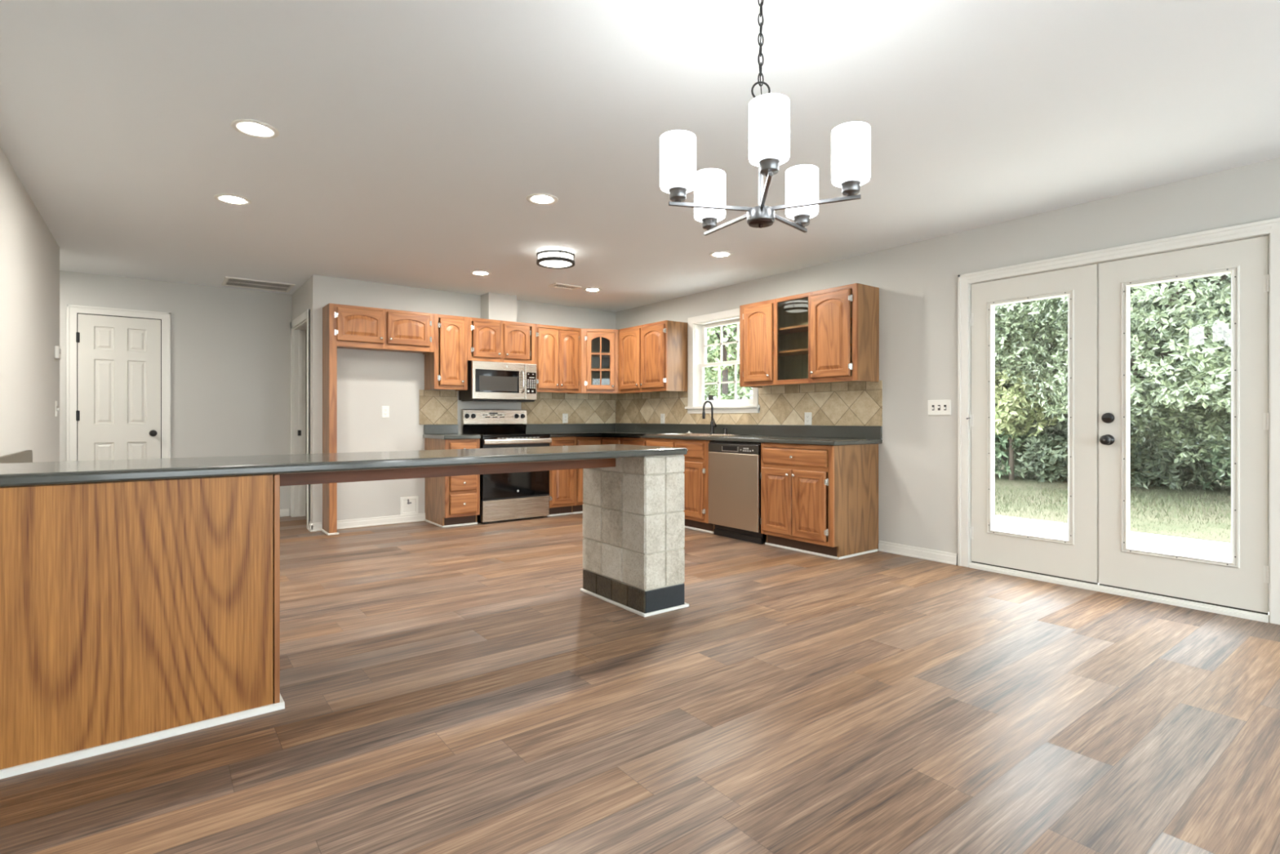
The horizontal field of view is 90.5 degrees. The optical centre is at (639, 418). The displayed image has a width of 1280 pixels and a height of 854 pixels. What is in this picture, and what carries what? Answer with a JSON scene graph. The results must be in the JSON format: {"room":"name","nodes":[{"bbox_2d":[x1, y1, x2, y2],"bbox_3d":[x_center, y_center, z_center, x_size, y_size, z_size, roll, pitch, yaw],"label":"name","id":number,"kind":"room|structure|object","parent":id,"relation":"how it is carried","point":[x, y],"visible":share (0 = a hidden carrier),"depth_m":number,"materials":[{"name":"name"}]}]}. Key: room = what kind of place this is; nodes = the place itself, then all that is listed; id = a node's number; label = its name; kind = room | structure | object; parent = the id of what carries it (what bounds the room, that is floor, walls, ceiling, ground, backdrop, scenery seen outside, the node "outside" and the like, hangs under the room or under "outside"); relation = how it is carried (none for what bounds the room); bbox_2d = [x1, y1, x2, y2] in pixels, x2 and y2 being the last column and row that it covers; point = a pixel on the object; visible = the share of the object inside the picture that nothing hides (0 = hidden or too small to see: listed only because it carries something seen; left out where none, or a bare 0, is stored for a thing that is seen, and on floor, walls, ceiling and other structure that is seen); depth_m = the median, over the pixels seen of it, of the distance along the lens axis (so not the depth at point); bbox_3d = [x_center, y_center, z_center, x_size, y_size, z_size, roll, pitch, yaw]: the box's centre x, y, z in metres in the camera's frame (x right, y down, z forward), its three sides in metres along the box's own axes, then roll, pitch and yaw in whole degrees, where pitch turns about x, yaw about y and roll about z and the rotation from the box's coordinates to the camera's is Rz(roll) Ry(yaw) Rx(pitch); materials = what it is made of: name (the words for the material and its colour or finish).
{"room":"open-plan kitchen","nodes":[
{"label":"open-plan kitchen","id":0,"kind":"room"},
{"bbox_2d":[0,146,59,462],"bbox_3d":[-1.809,-0.118,1.230,0.120,2.490,9.545,0,0,-37],"label":"wall","id":1,"kind":"structure","parent":0,"point":[29,253],"depth_m":3.84,"materials":[{"name":"paint"}]},
{"bbox_2d":[55,400,58,416],"bbox_3d":[-4.485,-0.073,4.883,0.018,0.120,0.074,0,0,-37],"label":"light switch","id":2,"kind":"object","parent":1,"relation":"attached to","point":[56,408],"visible":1,"depth_m":4.87,"materials":[{"name":"white plastic"}]},
{"bbox_2d":[54,345,61,359],"bbox_3d":[-4.469,-0.503,4.870,0.027,0.096,0.120,0,0,-37],"label":"thermostat","id":3,"kind":"object","parent":1,"relation":"attached to","point":[57,348],"visible":1,"depth_m":4.83,"materials":[{"name":"white plastic"}]},
{"bbox_2d":[59,270,292,515],"bbox_3d":[-5.218,-0.118,6.034,3.360,2.490,0.120,0,0,-37],"label":"wall","id":4,"kind":"structure","parent":0,"point":[230,348],"depth_m":6.58,"materials":[{"name":"paint"}]},
{"bbox_2d":[66,304,170,461],"bbox_3d":[-5.002,0.012,6.108,0.774,2.130,0.023,0,0,-37],"label":"door frame","id":5,"kind":"structure","parent":4,"relation":"attached to","point":[72,310],"depth_m":5.94,"materials":[{"name":"white wood"}]},
{"bbox_2d":[75,313,161,461],"bbox_3d":[-4.993,0.046,6.091,0.636,2.038,0.101,0,0,-37],"label":"door","id":6,"kind":"structure","parent":4,"relation":"in","point":[118,412],"depth_m":6.09,"materials":[{"name":"paint"}]},
{"bbox_2d":[280,508,288,516],"bbox_3d":[-5.182,1.036,5.970,3.320,0.082,0.026,0,0,-37],"label":"baseboard","id":7,"kind":"structure","parent":4,"relation":"attached to","point":[285,512],"depth_m":6.94,"materials":[{"name":"white wood"}]},
{"bbox_2d":[292,277,310,502],"bbox_3d":[-3.016,-0.093,7.681,2.140,2.540,2.310,0,0,-37],"label":"wall","id":8,"kind":"structure","parent":0,"point":[301,296],"depth_m":6.63,"materials":[{"name":"paint"}]},
{"bbox_2d":[290,309,310,528],"bbox_3d":[-3.474,0.011,6.594,0.143,2.132,1.060,0,0,-37],"label":"door frame","id":9,"kind":"structure","parent":8,"relation":"attached to","point":[299,326],"depth_m":6.93,"materials":[{"name":"white wood"}]},
{"bbox_2d":[307,521,313,531],"bbox_3d":[-3.146,1.036,6.059,0.026,0.082,0.120,0,0,-37],"label":"baseboard","id":10,"kind":"structure","parent":8,"relation":"attached to","point":[308,529],"depth_m":6.06,"materials":[{"name":"white wood"}]},
{"bbox_2d":[310,275,615,528],"bbox_3d":[-1.748,-0.118,7.142,3.510,2.490,0.120,0,0,-37],"label":"wall","id":11,"kind":"structure","parent":0,"point":[367,380],"depth_m":6.40,"materials":[{"name":"paint"}]},
{"bbox_2d":[310,512,425,531],"bbox_3d":[-2.688,1.036,6.339,1.094,0.082,0.026,0,0,-37],"label":"baseboard","id":12,"kind":"structure","parent":11,"relation":"attached to","point":[367,522],"depth_m":6.36,"materials":[{"name":"white wood"}]},
{"bbox_2d":[381,405,389,417],"bbox_3d":[-2.580,-0.064,6.431,0.074,0.120,0.009,0,0,-37],"label":"outlet","id":13,"kind":"object","parent":11,"relation":"attached to","point":[384,409],"visible":1,"depth_m":6.43,"materials":[{"name":"white plastic"}]},
{"bbox_2d":[400,496,417,515],"bbox_3d":[-2.382,0.909,6.562,0.184,0.190,0.046,0,0,-37],"label":"water supply box","id":14,"kind":"object","parent":11,"relation":"attached to","point":[409,504],"visible":1,"depth_m":6.57,"materials":[{"name":"white plastic"}]},
{"bbox_2d":[419,389,457,424],"bbox_3d":[-2.145,-0.115,6.759,0.410,0.365,0.009,0,0,-37],"label":"tile backsplash","id":15,"kind":"structure","parent":11,"relation":"attached to","point":[436,406],"depth_m":6.75,"materials":[{"name":"beige tile"}]},
{"bbox_2d":[424,313,467,391],"bbox_3d":[-2.022,-0.676,6.637,0.351,0.763,0.351,0,0,-37],"label":"upper cabinet","id":16,"kind":"object","parent":11,"relation":"attached to","point":[446,367],"visible":0.98,"depth_m":6.52,"materials":[{"name":"brown wood"}]},
{"bbox_2d":[467,316,535,364],"bbox_3d":[-1.565,-0.832,6.982,0.792,0.453,0.351,0,0,-37],"label":"upper cabinet","id":17,"kind":"object","parent":11,"relation":"attached to","point":[488,340],"visible":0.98,"depth_m":6.85,"materials":[{"name":"brown wood"}]},
{"bbox_2d":[458,360,536,402],"bbox_3d":[-1.543,-0.392,6.946,0.745,0.418,0.430,0,0,-37],"label":"microwave","id":18,"kind":"object","parent":17,"relation":"attached to","point":[487,381],"visible":0.99,"depth_m":6.78,"materials":[{"name":"silver metal"}]},
{"bbox_2d":[480,292,516,321],"bbox_3d":[-1.572,-1.212,7.061,0.335,0.301,0.219,0,0,-37],"label":"box","id":19,"kind":"object","parent":17,"relation":"on","point":[495,306],"depth_m":6.96,"materials":[{"name":"paint"}]},
{"bbox_2d":[535,324,581,393],"bbox_3d":[-1.010,-0.676,7.403,0.600,0.763,0.351,0,0,-37],"label":"upper cabinet","id":20,"kind":"object","parent":11,"relation":"attached to","point":[557,348],"visible":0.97,"depth_m":7.28,"materials":[{"name":"brown wood"}]},
{"bbox_2d":[520,391,615,423],"bbox_3d":[-0.846,-0.119,7.742,1.324,0.374,0.009,0,0,-37],"label":"tile backsplash","id":21,"kind":"structure","parent":11,"relation":"attached to","point":[548,407],"depth_m":7.75,"materials":[{"name":"beige tile"}]},
{"bbox_2d":[562,413,568,422],"bbox_3d":[-0.904,0.002,7.686,0.074,0.115,0.009,0,0,-37],"label":"outlet","id":22,"kind":"object","parent":21,"relation":"attached to","point":[565,416],"visible":1,"depth_m":7.68,"materials":[{"name":"white plastic"}]},
{"bbox_2d":[581,328,622,394],"bbox_3d":[-0.439,-0.676,7.732,0.704,0.763,0.514,0,0,-37],"label":"upper cabinet","id":23,"kind":"object","parent":11,"relation":"attached to","point":[599,347],"visible":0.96,"depth_m":7.53,"materials":[{"name":"brown wood"}]},
{"bbox_2d":[591,351,618,357],"bbox_3d":[-0.447,-0.777,7.729,0.677,0.018,0.480,0,0,-38],"label":"shelf","id":24,"kind":"object","parent":23,"relation":"attached to","point":[593,355],"depth_m":7.78,"materials":[{"name":"brown wood"}]},
{"bbox_2d":[591,368,618,373],"bbox_3d":[-0.447,-0.587,7.729,0.677,0.018,0.480,0,0,-38],"label":"shelf","id":25,"kind":"object","parent":23,"relation":"attached to","point":[593,371],"depth_m":7.79,"materials":[{"name":"brown wood"}]},
{"bbox_2d":[0,502,1279,853],"bbox_3d":[-0.916,1.137,3.257,6.870,0.120,11.700,0,0,-37],"label":"floor","id":26,"kind":"structure","parent":0,"point":[459,689],"depth_m":2.21,"materials":[{"name":"brown wood"}]},
{"bbox_2d":[0,449,32,463],"bbox_3d":[-2.959,0.634,3.266,0.500,0.885,1.850,0,0,-37],"label":"countertop","id":27,"kind":"structure","parent":26,"relation":"on","point":[24,456],"depth_m":3.50,"materials":[{"name":"laminate"}]},
{"bbox_2d":[0,474,284,778],"bbox_3d":[-1.901,0.643,2.293,0.995,0.867,0.622,0,0,-38],"label":"peninsula base panel","id":28,"kind":"object","parent":26,"relation":"on","point":[132,613],"visible":0.81,"depth_m":2.10,"materials":[{"name":"brown wood"}]},
{"bbox_2d":[0,444,687,487],"bbox_3d":[-1.122,0.225,2.945,3.026,0.111,0.685,0,0,-38],"label":"countertop","id":29,"kind":"structure","parent":28,"relation":"on","point":[293,469],"depth_m":2.66,"materials":[{"name":"stone"}]},
{"bbox_2d":[321,302,434,535],"bbox_3d":[-2.557,0.009,6.232,0.988,2.135,0.351,0,0,-37],"label":"tall cabinet","id":30,"kind":"object","parent":26,"relation":"on","point":[344,326],"visible":1,"depth_m":5.98,"materials":[{"name":"brown wood"}]},
{"bbox_2d":[424,438,479,527],"bbox_3d":[-1.932,0.643,6.519,0.370,0.868,0.645,0,0,-37],"label":"base cabinet","id":31,"kind":"object","parent":26,"relation":"on","point":[450,500],"visible":0.68,"depth_m":6.32,"materials":[{"name":"brown wood"}]},
{"bbox_2d":[422,424,480,439],"bbox_3d":[-1.942,0.139,6.524,0.376,0.139,0.628,0,0,-37],"label":"countertop","id":32,"kind":"structure","parent":31,"relation":"on","point":[430,431],"depth_m":6.67,"materials":[{"name":"laminate"}]},
{"bbox_2d":[461,408,551,523],"bbox_3d":[-1.448,0.489,6.859,0.766,1.176,0.648,0,0,-37],"label":"range","id":33,"kind":"object","parent":26,"relation":"on","point":[506,496],"visible":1,"depth_m":6.72,"materials":[{"name":"silver metal"}]},
{"bbox_2d":[462,432,549,435],"bbox_3d":[-1.452,0.176,6.864,0.766,0.016,0.560,0,0,-37],"label":"cooktop","id":34,"kind":"object","parent":33,"relation":"in","point":[477,433],"depth_m":6.75,"materials":[{"name":"black glass"}]},
{"bbox_2d":[546,436,575,516],"bbox_3d":[-1.018,0.643,7.211,0.338,0.868,0.645,0,0,-37],"label":"base cabinet","id":35,"kind":"object","parent":26,"relation":"on","point":[562,482],"visible":0.49,"depth_m":6.98,"materials":[{"name":"brown wood"}]},
{"bbox_2d":[572,436,622,513],"bbox_3d":[-0.394,0.643,7.463,0.958,0.868,0.997,0,0,-37],"label":"base cabinet","id":36,"kind":"object","parent":26,"relation":"on","point":[578,508],"visible":0.16,"depth_m":7.12,"materials":[{"name":"brown wood"}]},
{"bbox_2d":[525,422,882,445],"bbox_3d":[0.306,0.137,6.253,1.301,0.143,3.773,0,0,-37],"label":"countertop","id":37,"kind":"structure","parent":36,"relation":"on","point":[824,435],"depth_m":6.15,"materials":[{"name":"laminate"}]},
{"bbox_2d":[657,433,740,435],"bbox_3d":[0.587,0.246,6.426,0.456,0.166,0.756,0,0,-37],"label":"sink","id":38,"kind":"object","parent":37,"relation":"in","point":[692,434],"visible":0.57,"depth_m":6.48,"materials":[{"name":"silver metal"}]},
{"bbox_2d":[702,400,716,434],"bbox_3d":[0.719,-0.007,6.543,0.144,0.350,0.087,0,0,-37],"label":"faucet","id":39,"kind":"object","parent":37,"relation":"on","point":[713,424],"visible":1,"depth_m":6.56,"materials":[{"name":"black metal"}]},
{"bbox_2d":[722,427,728,434],"bbox_3d":[0.860,0.132,6.419,0.074,0.072,0.042,0,0,-37],"label":"soap dispenser","id":40,"kind":"object","parent":37,"relation":"on","point":[726,428],"visible":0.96,"depth_m":6.42,"materials":[{"name":"black metal"}]},
{"bbox_2d":[580,454,688,617],"bbox_3d":[-0.046,0.643,3.787,0.324,0.867,0.661,0,0,-37],"label":"tiled column","id":41,"kind":"structure","parent":26,"relation":"on","point":[633,515],"depth_m":3.58,"materials":[{"name":"tile"}]},
{"bbox_2d":[622,437,715,533],"bbox_3d":[0.444,0.643,6.602,0.652,0.868,1.383,0,0,-37],"label":"base cabinet","id":42,"kind":"object","parent":26,"relation":"on","point":[695,472],"visible":0.24,"depth_m":6.03,"materials":[{"name":"brown wood"}]},
{"bbox_2d":[708,440,763,544],"bbox_3d":[1.043,0.646,5.788,0.592,0.862,0.614,0,0,-37],"label":"dishwasher","id":43,"kind":"object","parent":26,"relation":"on","point":[734,467],"visible":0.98,"depth_m":5.59,"materials":[{"name":"silver metal"}]},
{"bbox_2d":[760,442,878,559],"bbox_3d":[1.468,0.643,5.249,0.652,0.868,0.737,0,0,-37],"label":"base cabinet","id":44,"kind":"object","parent":26,"relation":"on","point":[822,500],"visible":0.98,"depth_m":5.02,"materials":[{"name":"brown wood"}]},
{"bbox_2d":[968,562,1269,622],"bbox_3d":[2.914,1.069,4.013,0.190,0.056,1.549,0,0,-37],"label":"threshold","id":45,"kind":"object","parent":26,"relation":"on","point":[1166,600],"visible":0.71,"depth_m":3.81,"materials":[{"name":"white wood"}]},
{"bbox_2d":[0,0,1279,311],"bbox_3d":[-0.717,-1.463,3.408,7.370,0.200,11.900,0,0,-37],"label":"ceiling","id":46,"kind":"structure","parent":0,"point":[413,141],"depth_m":2.87,"materials":[{"name":"paint"}]},
{"bbox_2d":[213,193,251,205],"bbox_3d":[-2.537,-1.360,3.953,0.196,0.006,0.196,0,0,-37],"label":"recessed light","id":47,"kind":"object","parent":46,"relation":"in","point":[226,198],"visible":1,"depth_m":3.95,"materials":[{"name":"white"}]},
{"bbox_2d":[231,119,279,138],"bbox_3d":[-1.811,-1.360,2.987,0.196,0.006,0.196,0,0,-37],"label":"recessed light","id":48,"kind":"object","parent":46,"relation":"in","point":[250,127],"visible":1,"depth_m":2.98,"materials":[{"name":"white"}]},
{"bbox_2d":[221,276,295,292],"bbox_3d":[-3.891,-1.358,6.468,0.600,0.010,0.470,0,0,-37],"label":"ceiling vent","id":49,"kind":"object","parent":46,"relation":"in","point":[228,281],"visible":1,"depth_m":6.46,"materials":[{"name":"white metal"}]},
{"bbox_2d":[469,270,491,275],"bbox_3d":[-1.498,-1.360,5.957,0.196,0.006,0.196,0,0,-37],"label":"recessed light","id":50,"kind":"object","parent":46,"relation":"in","point":[478,273],"visible":1,"depth_m":5.95,"materials":[{"name":"white"}]},
{"bbox_2d":[526,193,558,204],"bbox_3d":[-0.607,-1.360,3.945,0.196,0.006,0.196,0,0,-37],"label":"recessed light","id":51,"kind":"object","parent":46,"relation":"in","point":[536,198],"visible":1,"depth_m":3.94,"materials":[{"name":"white"}]},
{"bbox_2d":[536,247,574,268],"bbox_3d":[-0.690,-1.310,5.196,0.312,0.106,0.312,0,0,-37],"label":"flush ceiling light","id":52,"kind":"object","parent":46,"relation":"attached to","point":[549,258],"visible":1,"depth_m":5.10,"materials":[{"name":"white glass"}]},
{"bbox_2d":[546,282,582,289],"bbox_3d":[-0.778,-1.358,6.547,0.310,0.010,0.180,0,0,-37],"label":"ceiling vent","id":53,"kind":"object","parent":46,"relation":"in","point":[556,285],"visible":1,"depth_m":6.54,"materials":[{"name":"white metal"}]},
{"bbox_2d":[583,288,601,292],"bbox_3d":[-0.501,-1.360,6.736,0.196,0.006,0.196,0,0,-37],"label":"recessed light","id":54,"kind":"object","parent":46,"relation":"in","point":[590,290],"visible":1,"depth_m":6.73,"materials":[{"name":"white"}]},
{"bbox_2d":[709,251,733,257],"bbox_3d":[0.673,-1.360,5.275,0.196,0.006,0.196,0,0,-37],"label":"recessed light","id":55,"kind":"object","parent":46,"relation":"in","point":[716,254],"visible":1,"depth_m":5.27,"materials":[{"name":"white"}]},
{"bbox_2d":[659,0,870,235],"bbox_3d":[0.376,-0.978,1.999,0.615,0.770,0.610,0,0,-37],"label":"chandelier","id":56,"kind":"object","parent":46,"relation":"hanging from","point":[769,114],"visible":1,"depth_m":1.88,"materials":[{"name":"white glass"}]},
{"bbox_2d":[668,185,687,201],"bbox_3d":[0.115,-0.676,1.924,0.056,0.042,0.055,0,0,-37],"label":"socket","id":57,"kind":"object","parent":56,"relation":"attached to","point":[677,193],"depth_m":1.91,"materials":[{"name":"silver metal"}]},
{"bbox_2d":[702,216,717,231],"bbox_3d":[0.243,-0.676,2.212,0.056,0.042,0.055,0,0,-37],"label":"socket","id":58,"kind":"object","parent":56,"relation":"attached to","point":[708,223],"depth_m":2.19,"materials":[{"name":"silver metal"}]},
{"bbox_2d":[758,156,779,177],"bbox_3d":[0.349,-0.676,1.714,0.056,0.042,0.055,0,0,-37],"label":"socket","id":59,"kind":"object","parent":56,"relation":"attached to","point":[768,166],"depth_m":1.69,"materials":[{"name":"silver metal"}]},
{"bbox_2d":[793,213,810,227],"bbox_3d":[0.556,-0.676,2.179,0.056,0.042,0.055,0,0,-37],"label":"socket","id":60,"kind":"object","parent":56,"relation":"attached to","point":[802,220],"depth_m":2.16,"materials":[{"name":"silver metal"}]},
{"bbox_2d":[840,178,860,195],"bbox_3d":[0.622,-0.676,1.871,0.056,0.042,0.055,0,0,-37],"label":"socket","id":61,"kind":"object","parent":56,"relation":"attached to","point":[850,187],"depth_m":1.85,"materials":[{"name":"silver metal"}]},
{"bbox_2d":[615,157,1279,553],"bbox_3d":[1.879,-0.093,5.372,0.140,2.540,11.700,0,0,-37],"label":"wall","id":62,"kind":"structure","parent":0,"point":[917,282],"depth_m":4.80,"materials":[{"name":"paint"}]},
{"bbox_2d":[618,320,687,394],"bbox_3d":[0.117,-0.676,7.288,0.354,0.763,0.895,0,0,-37],"label":"upper cabinet","id":63,"kind":"object","parent":62,"relation":"attached to","point":[653,357],"visible":1,"depth_m":7.02,"materials":[{"name":"brown wood"}]},
{"bbox_2d":[684,308,759,413],"bbox_3d":[0.889,-0.580,6.639,0.190,1.057,1.065,0,0,-37],"label":"window","id":64,"kind":"structure","parent":62,"relation":"in","point":[704,364],"depth_m":6.84,"materials":[{"name":"white wood"}]},
{"bbox_2d":[702,364,739,399],"bbox_3d":[0.912,-0.374,6.640,0.016,0.364,0.732,0,0,-37],"label":"grille","id":65,"kind":"object","parent":64,"relation":"attached to","point":[718,382],"depth_m":6.73,"materials":[{"name":"white wood"}]},
{"bbox_2d":[705,323,739,361],"bbox_3d":[0.941,-0.790,6.662,0.016,0.388,0.732,0,0,-37],"label":"grille","id":66,"kind":"object","parent":64,"relation":"attached to","point":[714,325],"depth_m":6.75,"materials":[{"name":"white wood"}]},
{"bbox_2d":[615,380,882,426],"bbox_3d":[0.825,-0.121,6.640,0.009,0.370,3.764,0,0,-37],"label":"tile backsplash","id":67,"kind":"structure","parent":62,"relation":"attached to","point":[858,403],"depth_m":5.91,"materials":[{"name":"beige tile"}]},
{"bbox_2d":[660,413,664,423],"bbox_3d":[0.261,0.005,7.370,0.009,0.115,0.074,0,0,-37],"label":"outlet","id":68,"kind":"object","parent":67,"relation":"attached to","point":[662,415],"visible":1,"depth_m":7.37,"materials":[{"name":"white plastic"}]},
{"bbox_2d":[804,412,811,425],"bbox_3d":[1.513,0.005,5.715,0.009,0.115,0.078,0,0,-37],"label":"outlet","id":69,"kind":"object","parent":67,"relation":"attached to","point":[807,415],"visible":1,"depth_m":5.71,"materials":[{"name":"white plastic"}]},
{"bbox_2d":[739,283,879,387],"bbox_3d":[1.424,-0.678,5.560,0.354,0.766,1.261,0,0,-37],"label":"upper cabinet","id":70,"kind":"object","parent":62,"relation":"attached to","point":[829,335],"visible":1,"depth_m":5.30,"materials":[{"name":"brown wood"}]},
{"bbox_2d":[778,317,852,334],"bbox_3d":[1.456,-0.793,5.585,0.254,0.018,1.221,0,0,-37],"label":"shelf","id":71,"kind":"object","parent":70,"relation":"attached to","point":[801,329],"depth_m":5.66,"materials":[{"name":"brown wood"}]},
{"bbox_2d":[778,343,852,356],"bbox_3d":[1.456,-0.587,5.585,0.254,0.018,1.221,0,0,-37],"label":"shelf","id":72,"kind":"object","parent":70,"relation":"attached to","point":[802,352],"depth_m":5.64,"materials":[{"name":"brown wood"}]},
{"bbox_2d":[878,540,957,564],"bbox_3d":[3.641,1.036,2.906,0.026,0.082,5.640,0,0,-37],"label":"baseboard","id":73,"kind":"structure","parent":62,"relation":"attached to","point":[939,556],"depth_m":4.88,"materials":[{"name":"white wood"}]},
{"bbox_2d":[928,400,951,415],"bbox_3d":[2.243,-0.079,4.759,0.018,0.115,0.178,0,0,-37],"label":"light switch","id":74,"kind":"object","parent":62,"relation":"attached to","point":[935,407],"visible":1,"depth_m":4.75,"materials":[{"name":"white plastic"}]},
{"bbox_2d":[966,263,1098,584],"bbox_3d":[2.622,0.043,4.274,0.109,2.019,0.790,0,0,-37],"label":"door","id":75,"kind":"structure","parent":62,"relation":"in","point":[1075,557],"depth_m":4.18,"materials":[{"name":"paint"}]},
{"bbox_2d":[957,217,1279,624],"bbox_3d":[2.901,0.017,4.002,0.164,2.121,1.705,0,0,-37],"label":"door frame","id":76,"kind":"structure","parent":62,"relation":"attached to","point":[1270,228],"depth_m":3.83,"materials":[{"name":"white wood"}]},
{"bbox_2d":[1098,235,1270,614],"bbox_3d":[3.083,0.043,3.647,0.118,2.019,0.772,0,0,-37],"label":"door","id":77,"kind":"structure","parent":62,"relation":"in","point":[1242,582],"depth_m":3.55,"materials":[{"name":"paint"}]},
{"label":"outside","id":78,"kind":"structure","parent":0,"visible":0},
{"bbox_2d":[994,444,1231,542],"bbox_3d":[10.820,1.202,24.489,37.190,0.060,70.000,0,0,-37],"label":"lawn","id":79,"kind":"structure","parent":78,"point":[1014,482],"depth_m":8.68,"materials":[{"name":"green plant"}]},
{"bbox_2d":[705,355,730,399],"bbox_3d":[2.064,-1.756,18.146,2.040,6.035,2.061,0,0,-37],"label":"slim tree","id":80,"kind":"object","parent":79,"relation":"on","point":[709,397],"visible":0.02,"depth_m":18.05,"materials":[{"name":"green plant"}]},
{"bbox_2d":[704,324,735,399],"bbox_3d":[1.486,-1.686,15.366,2.216,5.895,1.986,0,0,19],"label":"slim tree","id":81,"kind":"object","parent":79,"relation":"on","point":[708,391],"visible":0.02,"depth_m":15.18,"materials":[{"name":"green plant"}]},
{"bbox_2d":[704,324,749,400],"bbox_3d":[2.135,-1.896,14.385,2.228,6.315,2.062,0,0,-2],"label":"slim tree","id":82,"kind":"object","parent":79,"relation":"on","point":[709,368],"visible":0.05,"depth_m":14.21,"materials":[{"name":"green plant"}]},
{"bbox_2d":[704,323,752,399],"bbox_3d":[1.752,-1.899,13.202,2.057,6.318,2.264,0,0,-38],"label":"slim tree","id":83,"kind":"object","parent":79,"relation":"on","point":[714,331],"visible":0.2,"depth_m":12.94,"materials":[{"name":"green plant"}]},
{"bbox_2d":[706,336,752,399],"bbox_3d":[2.485,-1.946,16.056,2.072,6.411,2.030,0,0,13],"label":"slim tree","id":84,"kind":"object","parent":79,"relation":"on","point":[733,368],"visible":0.02,"depth_m":15.90,"materials":[{"name":"green plant"}]},
{"bbox_2d":[994,397,1035,478],"bbox_3d":[6.820,0.402,13.111,2.567,1.857,2.188,0,0,29],"label":"shrub","id":85,"kind":"object","parent":79,"relation":"on","point":[1004,440],"visible":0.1,"depth_m":12.20,"materials":[{"name":"green plant"}]},
{"bbox_2d":[994,301,1053,460],"bbox_3d":[10.287,-1.627,17.971,3.556,6.129,3.877,0,0,-37],"label":"tree","id":86,"kind":"object","parent":79,"relation":"on","point":[1002,457],"visible":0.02,"depth_m":17.28,"materials":[{"name":"green plant"}]},
{"bbox_2d":[994,333,1063,479],"bbox_3d":[7.074,-0.213,12.072,1.865,2.946,1.951,0,0,-38],"label":"tree","id":87,"kind":"object","parent":79,"relation":"on","point":[1015,416],"visible":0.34,"depth_m":11.57,"materials":[{"name":"green plant"}]},
{"bbox_2d":[994,297,1067,417],"bbox_3d":[7.006,-1.305,12.609,3.946,5.136,4.240,0,0,-25],"label":"broadleaf tree","id":88,"kind":"object","parent":79,"relation":"on","point":[1003,332],"visible":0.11,"depth_m":11.12,"materials":[{"name":"green plant"}]},
{"bbox_2d":[995,413,1067,482],"bbox_3d":[7.795,0.603,12.189,1.871,1.455,2.062,0,0,-37],"label":"shrub","id":89,"kind":"object","parent":79,"relation":"on","point":[1051,464],"visible":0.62,"depth_m":11.76,"materials":[{"name":"green plant"}]},
{"bbox_2d":[1000,273,1231,476],"bbox_3d":[8.356,-1.423,9.272,4.292,5.374,4.959,0,0,-7],"label":"broadleaf tree","id":90,"kind":"object","parent":79,"relation":"on","point":[1199,394],"visible":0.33,"depth_m":8.88,"materials":[{"name":"green plant"}]},
{"bbox_2d":[1063,276,1231,468],"bbox_3d":[11.075,-1.726,13.838,3.528,6.283,3.761,0,0,-38],"label":"tree","id":91,"kind":"object","parent":79,"relation":"on","point":[1227,436],"visible":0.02,"depth_m":12.87,"materials":[{"name":"green plant"}]},
{"bbox_2d":[1129,423,1230,489],"bbox_3d":[9.096,0.667,11.241,1.994,1.333,2.436,0,0,-20],"label":"shrub","id":92,"kind":"object","parent":79,"relation":"on","point":[1162,467],"visible":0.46,"depth_m":10.71,"materials":[{"name":"green plant"}]},
{"bbox_2d":[1179,278,1231,456],"bbox_3d":[12.833,-1.830,13.148,3.628,6.555,3.802,0,0,9],"label":"tree","id":93,"kind":"object","parent":79,"relation":"on","point":[1230,278],"visible":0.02,"depth_m":12.77,"materials":[{"name":"green plant"}]},
{"bbox_2d":[1189,431,1231,490],"bbox_3d":[9.994,0.639,9.852,1.948,1.392,2.512,0,0,-37],"label":"shrub","id":94,"kind":"object","parent":79,"relation":"on","point":[1225,465],"visible":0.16,"depth_m":10.19,"materials":[{"name":"green plant"}]},
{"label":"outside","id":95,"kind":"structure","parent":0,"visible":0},
{"bbox_2d":[994,515,1231,560],"bbox_3d":[4.092,1.252,5.291,3.289,0.150,15.500,0,0,-37],"label":"patio","id":96,"kind":"structure","parent":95,"point":[1215,549],"depth_m":6.12,"materials":[{"name":"concrete"}]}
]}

